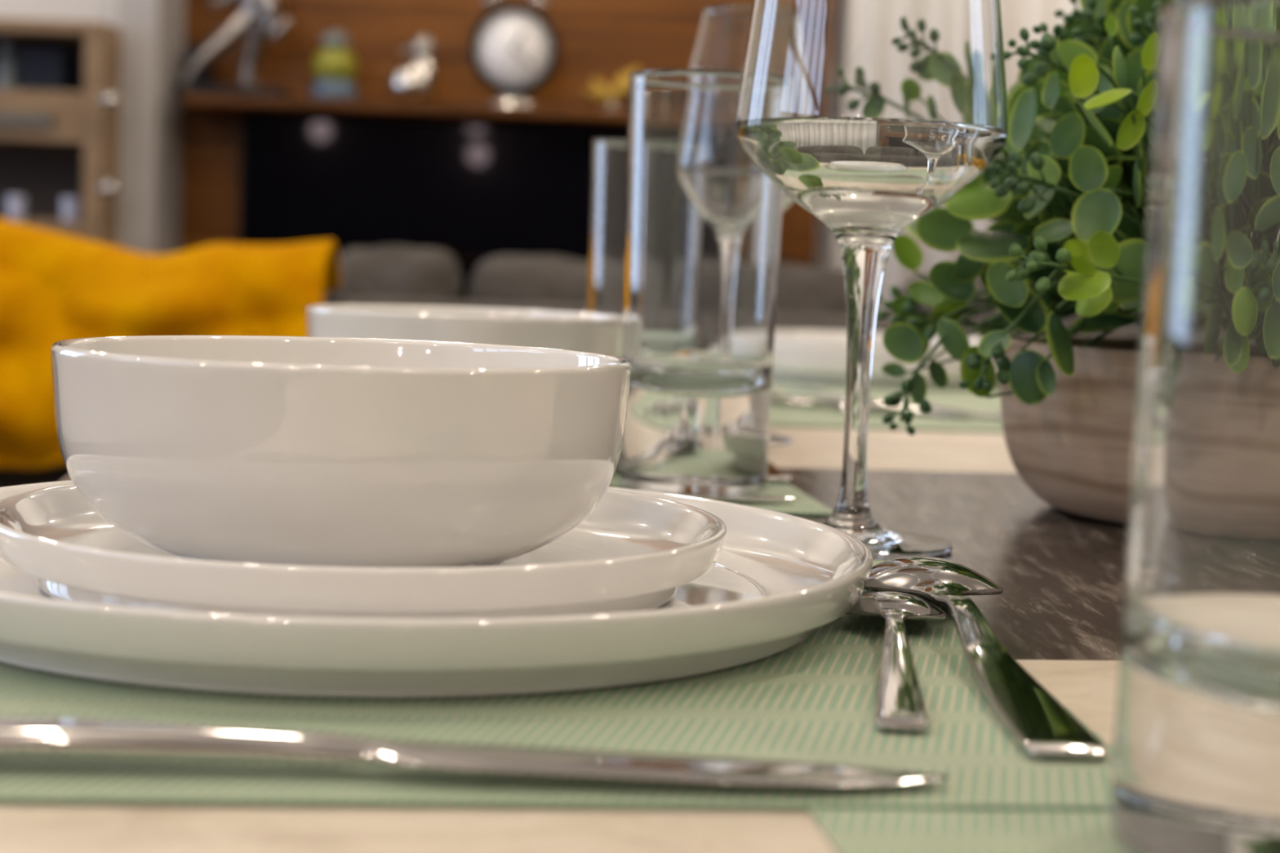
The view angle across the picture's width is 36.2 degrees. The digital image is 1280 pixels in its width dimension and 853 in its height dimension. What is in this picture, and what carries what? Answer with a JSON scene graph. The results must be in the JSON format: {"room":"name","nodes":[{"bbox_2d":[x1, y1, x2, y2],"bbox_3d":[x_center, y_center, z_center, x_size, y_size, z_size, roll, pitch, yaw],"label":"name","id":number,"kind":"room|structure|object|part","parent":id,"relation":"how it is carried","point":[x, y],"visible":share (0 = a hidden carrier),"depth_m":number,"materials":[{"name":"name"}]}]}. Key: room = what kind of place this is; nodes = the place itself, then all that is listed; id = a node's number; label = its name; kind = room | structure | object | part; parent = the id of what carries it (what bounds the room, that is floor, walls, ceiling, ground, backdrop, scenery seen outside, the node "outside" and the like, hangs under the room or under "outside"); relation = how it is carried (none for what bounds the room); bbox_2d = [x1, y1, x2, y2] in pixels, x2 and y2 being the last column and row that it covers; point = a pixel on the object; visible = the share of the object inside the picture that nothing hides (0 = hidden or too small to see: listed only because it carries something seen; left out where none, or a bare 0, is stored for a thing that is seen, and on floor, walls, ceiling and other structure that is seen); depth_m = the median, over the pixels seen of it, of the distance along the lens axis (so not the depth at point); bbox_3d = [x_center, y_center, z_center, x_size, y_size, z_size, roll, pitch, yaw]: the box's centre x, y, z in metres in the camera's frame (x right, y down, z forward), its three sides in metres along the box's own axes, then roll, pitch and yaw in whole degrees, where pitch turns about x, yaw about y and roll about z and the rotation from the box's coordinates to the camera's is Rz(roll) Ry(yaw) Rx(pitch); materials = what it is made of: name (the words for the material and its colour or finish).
{"room":"dining room","nodes":[
{"label":"dining room","id":0,"kind":"room"},
{"bbox_2d":[0,0,832,267],"bbox_3d":[-0.067,-0.883,5.094,7.000,2.600,0.100,2,5,0],"label":"wall","id":1,"kind":"structure","parent":0,"point":[105,11],"depth_m":5.03,"materials":[{"name":"white paint"}]},
{"bbox_2d":[116,0,185,254],"bbox_3d":[-1.199,-0.904,4.854,0.095,2.598,0.378,2,5,0],"label":"trim","id":2,"kind":"structure","parent":1,"relation":"attached to","point":[152,60],"depth_m":4.70,"materials":[{"name":"grey"}]},
{"bbox_2d":[182,93,627,127],"bbox_3d":[-0.367,-0.769,4.823,1.462,0.024,0.259,2,5,0],"label":"wall shelf","id":3,"kind":"object","parent":1,"relation":"attached to","point":[207,103],"visible":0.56,"depth_m":4.70,"materials":[{"name":"brown wood"}]},
{"bbox_2d":[185,44,213,84],"bbox_3d":[-1.097,-0.880,4.877,0.049,0.131,0.100,2,5,0],"label":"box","id":4,"kind":"object","parent":3,"relation":"on","point":[206,76],"visible":0.34,"depth_m":4.83,"materials":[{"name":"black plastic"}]},
{"bbox_2d":[176,0,292,97],"bbox_3d":[-0.983,-0.985,4.777,0.278,0.366,0.100,2,5,0],"label":"figurine","id":5,"kind":"object","parent":3,"relation":"on","point":[257,20],"visible":0.98,"depth_m":4.75,"materials":[{"name":"silver paint"}]},
{"bbox_2d":[311,31,357,100],"bbox_3d":[-0.745,-0.879,4.785,0.113,0.173,0.113,2,5,0],"label":"ornament","id":6,"kind":"object","parent":3,"relation":"on","point":[335,68],"visible":0.83,"depth_m":4.75,"materials":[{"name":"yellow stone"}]},
{"bbox_2d":[388,34,436,102],"bbox_3d":[-0.555,-0.872,4.785,0.115,0.171,0.095,2,5,0],"label":"bird","id":7,"kind":"object","parent":3,"relation":"on","point":[415,82],"visible":0.94,"depth_m":4.76},
{"bbox_2d":[469,0,559,106],"bbox_3d":[-0.306,-0.934,4.779,0.216,0.315,0.148,2,5,0],"label":"alarm clock","id":8,"kind":"object","parent":3,"relation":"on","point":[514,48],"visible":0.91,"depth_m":4.76,"materials":[{"name":"silver paint"}]},
{"bbox_3d":[-0.301,-1.059,4.769,0.048,0.064,0.008,2,5,0],"label":"carry handle","id":9,"kind":"part","parent":8,"relation":"part of","materials":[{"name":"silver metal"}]},
{"bbox_2d":[585,66,639,110],"bbox_3d":[-0.064,-0.825,4.787,0.125,0.114,0.066,4,5,26],"label":"ornament","id":10,"kind":"object","parent":3,"relation":"on","point":[620,91],"visible":0.77,"depth_m":4.78,"materials":[{"name":"gold metal"}]},
{"bbox_2d":[238,113,627,301],"bbox_3d":[-0.352,-0.358,4.939,1.311,0.800,0.089,2,5,0],"label":"television","id":11,"kind":"object","parent":1,"relation":"attached to","point":[474,193],"visible":0.24,"depth_m":4.87,"materials":[{"name":"black paint"}]},
{"bbox_2d":[180,0,817,266],"bbox_3d":[-0.355,-0.884,4.994,1.636,2.598,0.098,2,5,0],"label":"wall panel","id":12,"kind":"object","parent":1,"relation":"attached to","point":[602,40],"depth_m":4.94,"materials":[{"name":"brown wood"}]},
{"bbox_3d":[-0.131,0.830,0.823,7.000,0.100,8.900,2,5,0],"label":"floor","id":13,"kind":"structure","parent":0,"visible":0},
{"bbox_2d":[0,17,120,246],"bbox_3d":[-1.714,-0.292,4.759,0.992,1.356,0.437,2,5,0],"label":"display cabinet","id":14,"kind":"object","parent":13,"relation":"on","point":[55,144],"visible":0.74,"depth_m":4.56,"materials":[{"name":"brown wood"}]},
{"bbox_2d":[0,41,20,89],"bbox_3d":[-1.518,-0.860,4.709,0.062,0.125,0.062,2,5,0],"label":"vase","id":15,"kind":"object","parent":14,"relation":"on","point":[10,69],"visible":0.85,"depth_m":4.69,"materials":[{"name":"grey ceramic"}]},
{"bbox_2d":[6,195,26,218],"bbox_3d":[-1.489,-0.523,4.677,0.046,0.057,0.046,2,5,0],"label":"glass","id":16,"kind":"object","parent":14,"relation":"on","point":[15,204],"visible":0.83,"depth_m":4.66,"materials":[{"name":"blue"}]},
{"bbox_3d":[-1.653,-0.720,4.537,0.588,0.032,0.016,2,5,0],"label":"handle","id":17,"kind":"part","parent":14,"relation":"part of","materials":[{"name":"grey metal"}]},
{"bbox_2d":[0,217,82,237],"bbox_3d":[-1.728,-0.488,4.751,0.857,0.044,0.360,2,5,0],"label":"shelf","id":18,"kind":"object","parent":14,"relation":"attached to","point":[73,228],"depth_m":4.57,"materials":[{"name":"brown wood"}]},
{"bbox_3d":[-1.718,-0.749,4.722,0.857,0.116,0.355,2,5,0],"label":"drawer","id":19,"kind":"part","parent":14,"relation":"part of","materials":[{"name":"brown wood"}]},
{"bbox_3d":[-1.734,-0.320,4.966,0.857,1.276,0.020,2,5,0],"label":"panel","id":20,"kind":"part","parent":14,"relation":"part of","materials":[{"name":"brown wood"}]},
{"bbox_3d":[-1.710,-0.955,4.722,0.857,0.030,0.400,2,5,0],"label":"panel","id":21,"kind":"part","parent":14,"relation":"part of","materials":[{"name":"brown wood"}]},
{"bbox_2d":[19,46,75,91],"bbox_3d":[-1.420,-0.850,4.700,0.106,0.110,0.100,2,5,0],"label":"storage box","id":22,"kind":"object","parent":14,"relation":"on","point":[42,68],"visible":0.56,"depth_m":4.65,"materials":[{"name":"black plastic"}]},
{"bbox_2d":[61,196,80,221],"bbox_3d":[-1.359,-0.518,4.677,0.046,0.057,0.046,2,5,0],"label":"glass","id":23,"kind":"object","parent":14,"relation":"on","point":[70,206],"visible":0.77,"depth_m":4.66,"materials":[{"name":"blue"}]},
{"bbox_3d":[-1.284,-0.278,4.778,0.047,1.356,0.400,2,5,0],"label":"panel","id":24,"kind":"part","parent":14,"relation":"part of","materials":[{"name":"brown wood"}]},
{"bbox_3d":[-1.232,-0.553,4.534,0.047,0.034,0.034,2,5,0],"label":"hinge knob","id":25,"kind":"part","parent":14,"relation":"part of","materials":[{"name":"silver metal"}]},
{"bbox_3d":[-1.225,-0.754,4.517,0.047,0.034,0.034,2,5,0],"label":"hinge knob","id":26,"kind":"part","parent":14,"relation":"part of","materials":[{"name":"silver metal"}]},
{"bbox_2d":[0,426,1128,852],"bbox_3d":[0.226,0.416,0.827,0.950,0.750,2.520,1,5,-8],"label":"dining table","id":27,"kind":"object","parent":13,"relation":"on","point":[1060,574],"visible":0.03,"depth_m":0.48,"materials":[{"name":"wood"}]},
{"bbox_2d":[0,560,1113,811],"bbox_3d":[-0.044,0.055,0.505,0.297,0.001,0.302,2,5,-6],"label":"placemat","id":28,"kind":"object","parent":27,"relation":"on","point":[814,700],"visible":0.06,"depth_m":0.41,"materials":[{"name":"green fabric"}]},
{"bbox_2d":[0,480,873,698],"bbox_3d":[-0.075,0.039,0.553,0.280,0.021,0.280,1,5,-17],"label":"dinner plate","id":29,"kind":"object","parent":28,"relation":"on","point":[776,578],"visible":0.61,"depth_m":0.43,"materials":[{"name":"white ceramic"}]},
{"bbox_2d":[0,483,727,618],"bbox_3d":[-0.077,0.033,0.550,0.203,0.020,0.203,3,5,11],"label":"salad plate","id":30,"kind":"object","parent":29,"relation":"on","point":[633,552],"visible":0.6,"depth_m":0.47,"materials":[{"name":"white ceramic"}]},
{"bbox_2d":[50,335,631,567],"bbox_3d":[-0.082,0.008,0.546,0.158,0.059,0.158,7,6,42],"label":"bowl","id":31,"kind":"object","parent":30,"relation":"on","point":[295,451],"visible":0.93,"depth_m":0.48,"materials":[{"name":"white ceramic"}]},
{"bbox_2d":[0,716,947,786],"bbox_3d":[-0.054,0.061,0.368,0.228,0.008,0.018,2,5,-3],"label":"table knife","id":32,"kind":"object","parent":28,"relation":"on","point":[21,738],"visible":1,"depth_m":0.36,"materials":[{"name":"silver metal"}]},
{"bbox_2d":[844,591,946,733],"bbox_3d":[0.064,0.054,0.493,0.030,0.010,0.152,3,5,6],"label":"spoon","id":33,"kind":"object","parent":28,"relation":"on","point":[900,702],"visible":0.99,"depth_m":0.47,"materials":[{"name":"silver metal"}]},
{"bbox_2d":[863,556,1106,760],"bbox_3d":[0.085,0.051,0.506,0.044,0.015,0.216,2,5,-2],"label":"spoon","id":34,"kind":"object","parent":28,"relation":"on","point":[1038,723],"visible":0.94,"depth_m":0.47,"materials":[{"name":"silver metal"}]},
{"bbox_2d":[608,468,832,515],"bbox_3d":[-0.087,0.018,0.930,0.300,0.001,0.310,2,5,-7],"label":"placemat","id":35,"kind":"object","parent":27,"relation":"on","point":[805,505],"visible":0.02,"depth_m":0.82,"materials":[{"name":"green fabric"}]},
{"bbox_2d":[618,69,782,493],"bbox_3d":[0.027,-0.064,0.868,0.070,0.180,0.070,2,5,0],"label":"tumbler","id":36,"kind":"object","parent":35,"relation":"on","point":[703,220],"visible":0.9,"depth_m":0.84,"materials":[{"name":"clear glass"}]},
{"bbox_2d":[608,485,797,500],"bbox_3d":[-0.047,0.024,0.809,0.228,0.008,0.018,2,5,-5],"label":"table knife","id":37,"kind":"object","parent":35,"relation":"on","point":[698,494],"visible":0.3,"depth_m":0.81,"materials":[{"name":"silver metal"}]},
{"bbox_2d":[766,460,791,482],"bbox_3d":[0.052,0.009,1.000,0.044,0.015,0.216,2,5,-5],"label":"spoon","id":38,"kind":"object","parent":35,"relation":"on","point":[775,473],"visible":0.16,"depth_m":0.90,"materials":[{"name":"silver metal"}]},
{"bbox_3d":[-0.087,0.004,0.969,0.203,0.020,0.203,2,5,0],"label":"salad plate","id":39,"kind":"object","parent":35,"relation":"on","visible":0},
{"bbox_3d":[-0.087,-0.001,0.969,0.176,0.017,0.176,2,5,0],"label":"plate","id":40,"kind":"object","parent":39,"relation":"on","visible":0},
{"bbox_2d":[305,303,622,357],"bbox_3d":[-0.086,-0.028,0.966,0.158,0.059,0.158,-2,6,-42],"label":"bowl","id":41,"kind":"object","parent":40,"relation":"on","point":[591,332],"visible":0.3,"depth_m":0.90,"materials":[{"name":"white ceramic"}]},
{"bbox_2d":[688,4,793,444],"bbox_3d":[0.056,-0.114,1.114,0.081,0.242,0.081,3,5,12],"label":"wine glass","id":42,"kind":"object","parent":27,"relation":"on","point":[722,36],"visible":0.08,"depth_m":1.08,"materials":[{"name":"clear glass"}]},
{"bbox_2d":[734,0,1008,559],"bbox_3d":[0.081,-0.073,0.706,0.097,0.233,0.097,0,5,-21],"label":"wine glass","id":43,"kind":"object","parent":27,"relation":"on","point":[870,116],"visible":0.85,"depth_m":0.67,"materials":[{"name":"clear glass"}]},
{"bbox_2d":[769,380,1003,432],"bbox_3d":[0.183,-0.026,1.575,0.500,0.001,0.660,2,5,-7],"label":"placemat","id":44,"kind":"object","parent":27,"relation":"on","point":[962,399],"visible":0.06,"depth_m":1.35,"materials":[{"name":"green fabric"}]},
{"bbox_2d":[588,137,626,315],"bbox_3d":[0.002,-0.091,1.232,0.070,0.174,0.070,1,5,-15],"label":"tumbler","id":45,"kind":"object","parent":44,"relation":"on","point":[609,156],"visible":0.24,"depth_m":1.20,"materials":[{"name":"clear glass"}]},
{"bbox_2d":[772,386,973,417],"bbox_3d":[0.134,-0.022,1.395,0.216,0.015,0.044,5,6,32],"label":"spoon","id":46,"kind":"object","parent":44,"relation":"on","point":[937,413],"visible":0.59,"depth_m":1.39,"materials":[{"name":"silver metal"}]},
{"bbox_2d":[772,358,1000,389],"bbox_3d":[0.207,-0.053,1.776,0.280,0.021,0.280,1,5,-17],"label":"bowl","id":47,"kind":"object","parent":44,"relation":"on","point":[794,371],"visible":0.27,"depth_m":1.65,"materials":[{"name":"white ceramic"}]},
{"bbox_2d":[773,343,998,365],"bbox_3d":[0.207,-0.062,1.775,0.256,0.026,0.256,-1,6,-33],"label":"serving plate","id":48,"kind":"object","parent":47,"relation":"on","point":[781,351],"visible":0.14,"depth_m":1.66,"materials":[{"name":"white ceramic"}]},
{"bbox_2d":[774,329,981,351],"bbox_3d":[0.208,-0.069,1.775,0.236,0.026,0.236,1,5,-8],"label":"bowl","id":49,"kind":"object","parent":48,"relation":"on","point":[796,337],"visible":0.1,"depth_m":1.70,"materials":[{"name":"white ceramic"}]},
{"bbox_2d":[771,395,1001,414],"bbox_3d":[0.145,-0.016,1.368,0.228,0.008,0.018,2,5,2],"label":"table knife","id":50,"kind":"object","parent":44,"relation":"on","point":[776,400],"visible":0.38,"depth_m":1.36,"materials":[{"name":"silver metal"}]},
{"bbox_2d":[835,399,1001,420],"bbox_3d":[0.206,-0.011,1.334,0.152,0.010,0.030,4,5,24],"label":"spoon","id":51,"kind":"object","parent":44,"relation":"on","point":[873,403],"visible":0.48,"depth_m":1.33,"materials":[{"name":"silver metal"}]},
{"bbox_2d":[808,808,1136,852],"bbox_3d":[0.226,0.089,0.231,0.355,0.001,0.330,2,5,-7],"label":"placemat","id":52,"kind":"object","parent":27,"relation":"on","point":[849,830],"visible":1,"depth_m":0.35,"materials":[{"name":"green fabric"}]},
{"bbox_2d":[1109,0,1279,852],"bbox_3d":[0.120,0.002,0.337,0.068,0.145,0.068,-1,6,-37],"label":"tumbler","id":53,"kind":"object","parent":52,"relation":"on","point":[1196,762],"visible":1,"depth_m":0.32,"materials":[{"name":"clear glass"}]},
{"bbox_2d":[876,0,1178,524],"bbox_3d":[0.252,-0.091,0.852,0.334,0.256,0.276,0,5,-19],"label":"potted plant","id":54,"kind":"object","parent":27,"relation":"on","point":[1067,237],"visible":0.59,"depth_m":0.78,"materials":[{"name":"green plant"}]},
{"bbox_3d":[0.250,0.002,0.840,0.190,0.072,0.190,2,5,0],"label":"pot","id":55,"kind":"part","parent":54,"relation":"part of","materials":[{"name":"brown wood"}]},
{"bbox_2d":[0,244,1140,487],"bbox_3d":[-0.082,0.188,2.751,3.090,0.860,0.950,2,5,0],"label":"sofa","id":56,"kind":"object","parent":13,"relation":"on","point":[810,298],"visible":0.12,"depth_m":2.45,"materials":[{"name":"grey fabric"}]},
{"bbox_2d":[0,218,341,469],"bbox_3d":[-0.753,-0.088,2.221,0.792,0.306,0.259,2,5,0],"label":"cushion","id":57,"kind":"object","parent":56,"relation":"on","point":[55,286],"visible":0.64,"depth_m":2.19,"materials":[{"name":"yellow fabric"}]},
{"bbox_2d":[324,291,329,295],"bbox_3d":[-0.658,-0.005,2.529,0.645,0.411,0.210,2,5,0],"label":"cushion","id":58,"kind":"object","parent":56,"relation":"on","point":[327,293],"depth_m":2.49,"materials":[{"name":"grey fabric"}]},
{"bbox_2d":[329,244,462,301],"bbox_3d":[-0.319,-0.027,2.527,0.172,0.413,0.208,2,5,0],"label":"cushion","id":59,"kind":"object","parent":56,"relation":"on","point":[388,271],"depth_m":2.46,"materials":[{"name":"grey fabric"}]},
{"bbox_2d":[466,254,589,305],"bbox_3d":[-0.113,-0.015,2.528,0.230,0.411,0.215,2,5,0],"label":"cushion","id":60,"kind":"object","parent":56,"relation":"on","point":[548,279],"depth_m":2.46,"materials":[{"name":"grey fabric"}]},
{"bbox_2d":[776,262,877,315],"bbox_3d":[0.153,-0.010,2.528,0.295,0.411,0.209,2,5,0],"label":"cushion","id":61,"kind":"object","parent":56,"relation":"on","point":[802,289],"depth_m":2.46,"materials":[{"name":"grey fabric"}]},
{"bbox_3d":[-0.030,-1.859,0.597,7.000,0.100,8.900,2,5,0],"label":"ceiling","id":62,"kind":"structure","parent":0,"visible":0},
{"bbox_2d":[831,0,1081,312],"bbox_3d":[1.565,-0.793,4.875,2.136,2.540,0.056,2,5,0],"label":"curtain","id":63,"kind":"object","parent":62,"relation":"hanging from","point":[1016,15],"visible":0.02,"depth_m":4.88,"materials":[{"name":"white fabric"}]}
]}

